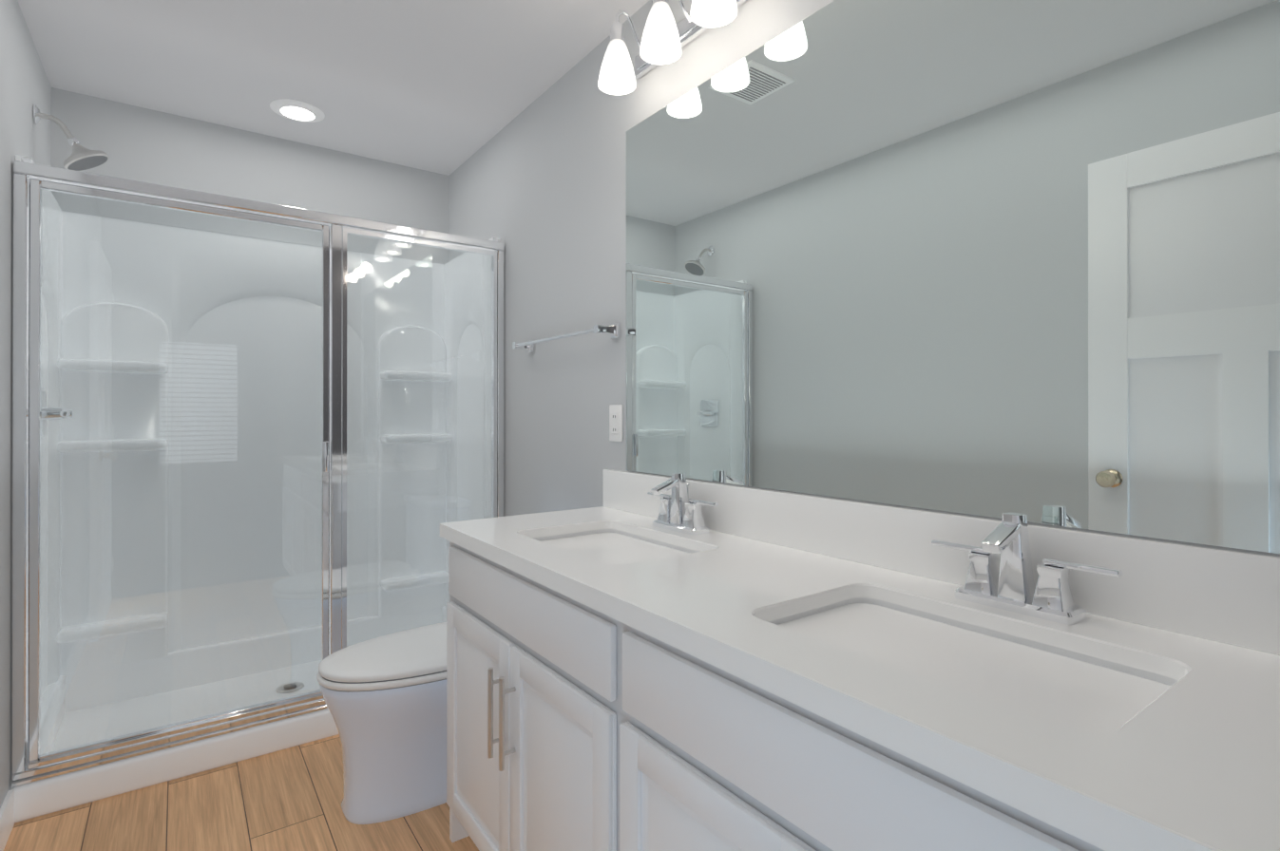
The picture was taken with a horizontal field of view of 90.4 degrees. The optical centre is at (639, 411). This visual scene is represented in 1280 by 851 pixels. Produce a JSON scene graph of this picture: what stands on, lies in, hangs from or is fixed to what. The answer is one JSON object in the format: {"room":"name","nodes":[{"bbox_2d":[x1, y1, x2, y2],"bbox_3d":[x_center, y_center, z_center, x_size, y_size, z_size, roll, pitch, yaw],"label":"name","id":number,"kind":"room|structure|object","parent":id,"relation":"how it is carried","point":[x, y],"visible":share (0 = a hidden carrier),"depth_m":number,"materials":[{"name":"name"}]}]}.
{"room":"bathroom","nodes":[
{"label":"bathroom","id":0,"kind":"room"},
{"bbox_2d":[0,0,51,808],"bbox_3d":[-1.282,-0.024,1.017,0.100,2.400,3.520,0,0,-36],"label":"wall","id":1,"kind":"structure","parent":0,"point":[25,86],"depth_m":1.80,"materials":[{"name":"grey paint"}]},
{"bbox_2d":[0,789,14,850],"bbox_3d":[-1.022,1.123,0.754,0.013,0.105,2.591,0,0,-36],"label":"baseboard","id":2,"kind":"structure","parent":1,"relation":"attached to","point":[7,816],"depth_m":1.73,"materials":[{"name":"white"}]},
{"bbox_2d":[3,734,478,850],"bbox_3d":[-0.627,1.227,1.490,1.720,0.100,3.520,0,0,-36],"label":"floor","id":3,"kind":"structure","parent":0,"point":[289,799],"depth_m":1.83,"materials":[{"name":"brown wood"}]},
{"bbox_2d":[10,104,504,822],"bbox_3d":[-1.390,0.082,2.542,1.516,2.195,0.722,0,0,-36],"label":"shower","id":4,"kind":"object","parent":3,"relation":"on","point":[250,473],"visible":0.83,"depth_m":2.46,"materials":[{"name":"clear glass"}]},
{"bbox_2d":[316,622,446,824],"bbox_3d":[-0.600,0.798,2.049,0.796,0.762,0.416,0,0,-36],"label":"toilet","id":5,"kind":"object","parent":3,"relation":"on","point":[385,698],"visible":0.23,"depth_m":1.83,"materials":[{"name":"white ceramic"}]},
{"bbox_2d":[439,511,1279,850],"bbox_3d":[0.161,0.757,1.205,0.578,0.838,1.686,0,0,-36],"label":"bathroom vanity","id":6,"kind":"object","parent":3,"relation":"on","point":[641,661],"depth_m":0.87,"materials":[{"name":"white paint"}]},
{"bbox_2d":[50,87,448,264],"bbox_3d":[-1.633,-0.019,2.876,1.520,2.400,0.100,0,0,-36],"label":"wall","id":7,"kind":"structure","parent":0,"point":[134,143],"depth_m":2.75,"materials":[{"name":"grey paint"}]},
{"bbox_2d":[17,0,649,175],"bbox_3d":[-0.627,-1.273,1.496,1.720,0.100,3.520,0,0,-36],"label":"ceiling","id":8,"kind":"structure","parent":0,"point":[448,87],"depth_m":2.21,"materials":[{"name":"white paint"}]},
{"bbox_2d":[269,98,324,122],"bbox_3d":[-1.390,-1.214,2.580,0.196,0.012,0.196,0,0,-36],"label":"recessed light","id":9,"kind":"object","parent":8,"relation":"in","point":[296,110],"visible":1,"depth_m":2.56,"materials":[{"name":"white plastic"}]},
{"bbox_2d":[448,0,1279,556],"bbox_3d":[0.028,-0.022,1.970,0.100,2.400,3.520,0,0,-36],"label":"wall","id":10,"kind":"structure","parent":0,"point":[538,186],"depth_m":2.26,"materials":[{"name":"grey paint"}]},
{"bbox_2d":[512,322,620,353],"bbox_3d":[-0.283,-0.256,2.245,0.076,0.048,0.648,0,0,-36],"label":"towel bar","id":11,"kind":"object","parent":10,"relation":"attached to","point":[612,331],"visible":1,"depth_m":2.08,"materials":[{"name":"silver metal"}]},
{"bbox_2d":[609,404,622,441],"bbox_3d":[-0.078,0.038,2.018,0.010,0.116,0.072,0,0,-36],"label":"electrical outlet plate","id":12,"kind":"object","parent":10,"relation":"attached to","point":[615,423],"visible":1,"depth_m":2.01,"materials":[{"name":"white plastic"}]},
{"bbox_2d":[597,0,746,95],"bbox_3d":[0.083,-1.030,1.653,0.182,0.221,0.540,0,0,-36],"label":"sconce","id":13,"kind":"object","parent":10,"relation":"attached to","point":[665,39],"visible":1,"depth_m":1.68,"materials":[{"name":"white glass"}]},
{"bbox_2d":[626,0,1279,554],"bbox_3d":[0.424,-0.345,1.334,0.005,1.053,1.585,0,0,-36],"label":"mirror","id":14,"kind":"object","parent":10,"relation":"attached to","point":[995,258],"visible":1,"depth_m":1.10,"materials":[{"name":"glass"},{"name":"silver"}]}
]}

